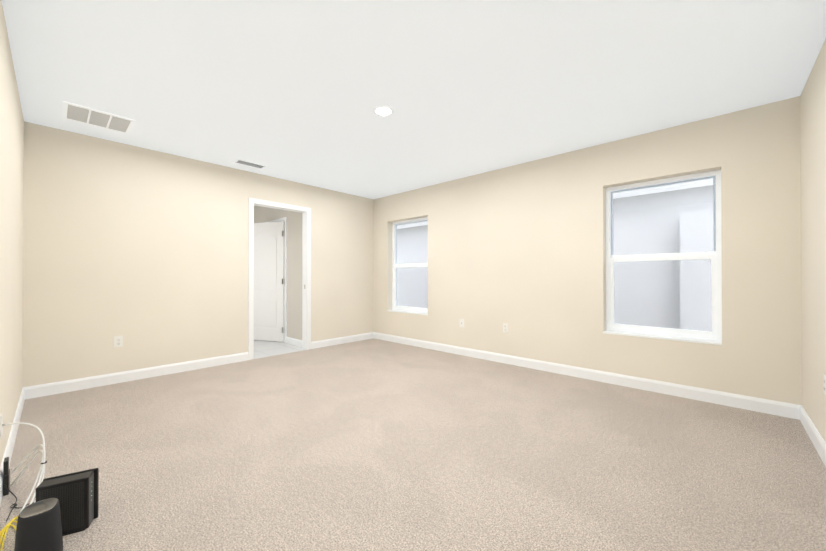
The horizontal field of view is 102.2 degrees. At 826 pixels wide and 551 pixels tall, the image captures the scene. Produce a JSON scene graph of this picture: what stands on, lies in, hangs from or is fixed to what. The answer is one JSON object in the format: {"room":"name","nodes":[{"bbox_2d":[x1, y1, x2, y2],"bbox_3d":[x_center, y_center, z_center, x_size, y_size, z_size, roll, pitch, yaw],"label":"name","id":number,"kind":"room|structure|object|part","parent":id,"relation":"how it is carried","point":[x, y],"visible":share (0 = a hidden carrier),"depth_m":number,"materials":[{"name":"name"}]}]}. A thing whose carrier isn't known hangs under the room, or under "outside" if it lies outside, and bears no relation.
{"room":"empty bedroom","nodes":[
{"label":"empty bedroom","id":0,"kind":"room"},
{"bbox_2d":[0,0,23,466],"bbox_3d":[-1.684,-0.146,1.208,5.320,2.500,0.150,0,0,43],"label":"wall","id":1,"kind":"structure","parent":0,"point":[11,228],"depth_m":2.08,"materials":[{"name":"beige paint"}]},
{"bbox_2d":[0,413,5,438],"bbox_3d":[-2.126,0.776,1.727,0.070,0.114,0.018,0,0,43],"label":"outlet plate","id":2,"kind":"object","parent":1,"relation":"attached to","point":[1,424],"visible":1,"depth_m":1.70,"materials":[{"name":"white plastic"}]},
{"bbox_2d":[0,387,27,504],"bbox_3d":[-1.639,1.049,1.273,5.050,0.110,0.014,0,0,43],"label":"baseboard","id":3,"kind":"structure","parent":1,"relation":"attached to","point":[8,452],"depth_m":2.15,"materials":[{"name":"white wood"}]},
{"bbox_2d":[23,121,372,386],"bbox_3d":[-2.200,-0.130,4.479,0.120,2.500,4.250,0,0,43],"label":"wall","id":4,"kind":"structure","parent":0,"point":[143,252],"depth_m":3.64,"materials":[{"name":"beige paint"}]},
{"bbox_2d":[114,336,122,346],"bbox_3d":[-3.056,0.685,3.454,0.009,0.114,0.070,0,0,43],"label":"outlet","id":5,"kind":"object","parent":4,"relation":"attached to","point":[118,341],"visible":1,"depth_m":3.45,"materials":[{"name":"white plastic"}]},
{"bbox_2d":[28,352,248,398],"bbox_3d":[-2.824,1.061,3.700,0.014,0.110,1.908,0,0,43],"label":"baseboard","id":6,"kind":"structure","parent":4,"relation":"attached to","point":[47,389],"depth_m":3.50,"materials":[{"name":"white wood"}]},
{"bbox_2d":[248,198,310,359],"bbox_3d":[-1.915,0.045,4.786,0.146,2.152,0.914,0,0,43],"label":"door frame","id":7,"kind":"structure","parent":4,"relation":"attached to","point":[252,201],"depth_m":5.02,"materials":[{"name":"white wood"}]},
{"bbox_2d":[311,332,371,348],"bbox_3d":[-1.138,1.070,5.522,0.014,0.110,1.228,0,0,43],"label":"baseboard","id":8,"kind":"structure","parent":4,"relation":"attached to","point":[347,339],"depth_m":5.46,"materials":[{"name":"white wood"}]},
{"bbox_2d":[254,206,301,339],"bbox_3d":[-2.526,-0.123,6.040,2.480,2.500,0.100,0,0,43],"label":"wall","id":9,"kind":"structure","parent":0,"point":[294,271],"depth_m":5.46,"materials":[{"name":"paint"}]},
{"bbox_2d":[254,221,283,341],"bbox_3d":[-2.538,0.103,5.708,0.770,2.030,0.082,0,0,18],"label":"door","id":10,"kind":"structure","parent":9,"relation":"in","point":[268,281],"depth_m":5.69,"materials":[{"name":"white paint"}]},
{"bbox_2d":[268,217,286,342],"bbox_3d":[-2.421,0.072,5.932,0.900,2.110,0.115,0,0,43],"label":"trim","id":11,"kind":"structure","parent":9,"relation":"attached to","point":[284,219],"depth_m":5.60,"materials":[{"name":"white wood"}]},
{"bbox_2d":[286,337,301,346],"bbox_3d":[-1.894,1.074,5.372,0.627,0.100,0.014,0,0,43],"label":"baseboard","id":12,"kind":"structure","parent":9,"relation":"attached to","point":[289,340],"depth_m":5.39,"materials":[{"name":"white wood"}]},
{"bbox_2d":[254,340,305,358],"bbox_3d":[-2.754,1.156,5.700,2.600,0.060,3.200,0,0,43],"label":"floor","id":13,"kind":"structure","parent":0,"point":[262,348],"depth_m":5.12,"materials":[{"name":"beige tile"}]},
{"bbox_2d":[0,338,825,550],"bbox_3d":[-0.252,1.141,2.772,5.050,0.060,4.100,0,0,43],"label":"floor carpet","id":14,"kind":"object","parent":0,"point":[372,444],"visible":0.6,"depth_m":1.98,"materials":[{"name":"beige carpet"}]},
{"bbox_2d":[0,422,46,550],"bbox_3d":[-1.402,0.935,1.230,1.743,0.337,0.252,0,0,43],"label":"bundle","id":15,"kind":"object","parent":14,"relation":"on","point":[6,480],"visible":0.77,"depth_m":1.68,"materials":[{"name":"white plastic"}]},
{"bbox_2d":[14,498,62,550],"bbox_3d":[-1.421,0.993,1.266,0.124,0.222,0.141,0,0,-39],"label":"router","id":16,"kind":"object","parent":14,"relation":"on","point":[39,526],"visible":1,"depth_m":1.24,"materials":[{"name":"grey plastic"}]},
{"bbox_2d":[36,468,98,535],"bbox_3d":[-1.504,0.991,1.445,0.191,0.228,0.078,0,0,-29],"label":"modem","id":17,"kind":"object","parent":14,"relation":"on","point":[76,494],"visible":0.73,"depth_m":1.44,"materials":[{"name":"black plastic"}]},
{"bbox_2d":[2,0,825,198],"bbox_3d":[-0.217,-1.449,2.800,5.320,0.120,4.470,0,0,43],"label":"ceiling","id":18,"kind":"structure","parent":0,"point":[298,91],"depth_m":2.30,"materials":[{"name":"white paint"}]},
{"bbox_2d":[62,101,135,133],"bbox_3d":[-2.781,-1.383,2.951,0.410,0.009,0.450,0,0,43],"label":"ceiling vent","id":19,"kind":"object","parent":18,"relation":"in","point":[88,116],"visible":0.98,"depth_m":2.93,"materials":[{"name":"white metal"}]},
{"bbox_2d":[232,159,267,169],"bbox_3d":[-2.020,-1.379,4.134,0.180,0.006,0.360,0,0,43],"label":"ceiling vent","id":20,"kind":"object","parent":18,"relation":"in","point":[248,163],"visible":1,"depth_m":4.13,"materials":[{"name":"white metal"}]},
{"bbox_2d":[373,106,393,115],"bbox_3d":[-0.249,-1.384,2.809,0.176,0.009,0.176,0,0,43],"label":"recessed light","id":21,"kind":"object","parent":18,"relation":"in","point":[387,107],"depth_m":2.80,"materials":[{"name":"white plastic"}]},
{"bbox_3d":[-0.249,-1.386,2.809,0.124,0.003,0.124,0,0,43],"label":"recessed ceiling light lens","id":22,"kind":"part","parent":21,"relation":"part of","materials":[{"name":"white plastic"}]},
{"bbox_2d":[373,96,801,404],"bbox_3d":[0.224,-0.127,5.280,7.750,2.500,0.220,0,0,43],"label":"wall","id":23,"kind":"structure","parent":0,"point":[519,250],"depth_m":3.54,"materials":[{"name":"beige paint"}]},
{"bbox_2d":[387,310,427,314],"bbox_3d":[-0.068,0.606,5.476,0.910,0.018,0.124,0,0,43],"label":"window sill","id":24,"kind":"structure","parent":23,"relation":"attached to","point":[410,312],"depth_m":5.43,"materials":[{"name":"white wood"}]},
{"bbox_2d":[392,217,427,312],"bbox_3d":[-0.002,-0.167,5.551,0.910,1.527,0.070,0,0,43],"label":"window","id":25,"kind":"structure","parent":23,"relation":"in","point":[396,266],"depth_m":5.63,"materials":[{"name":"white plastic"}]},
{"bbox_3d":[0.003,-0.543,5.558,0.836,0.700,0.004,0,0,43],"label":"glass","id":26,"kind":"part","parent":25,"relation":"part of","materials":[{"name":"clear glass"}]},
{"bbox_3d":[-0.012,0.193,5.538,0.776,0.658,0.004,0,0,43],"label":"glass","id":27,"kind":"part","parent":25,"relation":"part of","materials":[{"name":"clear glass"}]},
{"bbox_2d":[397,267,427,307],"bbox_3d":[0.019,0.191,5.573,0.836,0.738,0.002,0,0,43],"label":"screen","id":28,"kind":"object","parent":25,"relation":"attached to","point":[410,286],"depth_m":5.60,"materials":[{"name":"grey"}]},
{"bbox_2d":[460,319,463,326],"bbox_3d":[0.686,0.671,4.693,0.070,0.114,0.009,0,0,43],"label":"outlet","id":29,"kind":"object","parent":23,"relation":"attached to","point":[461,322],"visible":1,"depth_m":4.69,"materials":[{"name":"white plastic"}]},
{"bbox_2d":[503,323,507,332],"bbox_3d":[1.178,0.668,4.238,0.070,0.114,0.009,0,0,43],"label":"outlet","id":30,"kind":"object","parent":23,"relation":"attached to","point":[505,327],"visible":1,"depth_m":4.24,"materials":[{"name":"white plastic"}]},
{"bbox_2d":[372,332,795,418],"bbox_3d":[1.136,1.064,4.272,5.050,0.110,0.014,0,0,43],"label":"baseboard","id":31,"kind":"structure","parent":23,"relation":"attached to","point":[784,409],"depth_m":3.35,"materials":[{"name":"white wood"}]},
{"bbox_2d":[603,330,721,344],"bbox_3d":[2.369,0.595,3.222,0.910,0.018,0.124,0,0,43],"label":"window sill","id":32,"kind":"structure","parent":23,"relation":"attached to","point":[667,337],"depth_m":3.14,"materials":[{"name":"white wood"}]},
{"bbox_2d":[606,170,721,340],"bbox_3d":[2.435,-0.178,3.297,0.910,1.527,0.070,0,0,43],"label":"window","id":33,"kind":"structure","parent":23,"relation":"in","point":[714,255],"depth_m":3.23,"materials":[{"name":"white plastic"}]},
{"bbox_2d":[614,259,711,330],"bbox_3d":[2.457,0.180,3.318,0.836,0.738,0.002,0,0,43],"label":"screen","id":34,"kind":"object","parent":33,"relation":"attached to","point":[663,293],"depth_m":3.30,"materials":[{"name":"grey"}]},
{"bbox_3d":[2.425,0.181,3.284,0.776,0.658,0.004,0,0,43],"label":"glass","id":35,"kind":"part","parent":33,"relation":"part of","materials":[{"name":"clear glass"}]},
{"bbox_3d":[2.439,-0.554,3.304,0.836,0.700,0.004,0,0,43],"label":"glass","id":36,"kind":"part","parent":33,"relation":"part of","materials":[{"name":"clear glass"}]},
{"bbox_2d":[800,38,825,442],"bbox_3d":[1.731,-0.147,1.093,0.150,2.500,4.320,0,0,43],"label":"wall","id":37,"kind":"structure","parent":0,"point":[813,188],"depth_m":2.21,"materials":[{"name":"beige paint"}]},
{"bbox_2d":[796,405,825,466],"bbox_3d":[1.600,1.048,1.066,0.014,0.110,4.050,0,0,43],"label":"baseboard","id":38,"kind":"structure","parent":37,"relation":"attached to","point":[817,440],"depth_m":2.20,"materials":[{"name":"white wood"}]},
{"bbox_2d":[824,374,825,394],"bbox_3d":[2.433,0.647,1.965,0.009,0.114,0.070,0,0,43],"label":"outlet","id":39,"kind":"object","parent":37,"relation":"attached to","point":[824,384],"visible":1,"depth_m":1.96,"materials":[{"name":"white plastic"}]},
{"label":"outside","id":40,"kind":"structure","parent":0,"visible":0},
{"bbox_3d":[2.154,1.553,6.143,24.000,0.050,3.680,0,0,43],"label":"ground","id":41,"kind":"structure","parent":40,"visible":0},
{"bbox_2d":[397,185,712,336],"bbox_3d":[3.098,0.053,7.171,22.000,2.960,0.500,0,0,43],"label":"house","id":42,"kind":"structure","parent":41,"relation":"on","point":[650,231],"depth_m":5.93,"materials":[{"name":"white"}]},
{"bbox_2d":[397,178,712,228],"bbox_3d":[2.915,-1.545,6.980,22.000,0.247,1.040,0,0,43],"label":"soffit","id":43,"kind":"structure","parent":42,"relation":"attached to","point":[669,187],"depth_m":5.60,"materials":[{"name":"white"}]},
{"bbox_2d":[680,212,716,340],"bbox_3d":[6.323,0.275,3.573,5.380,2.480,0.400,0,0,43],"label":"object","id":44,"kind":"object","parent":41,"relation":"on","point":[691,221],"depth_m":5.12,"materials":[{"name":"white"}]}
]}

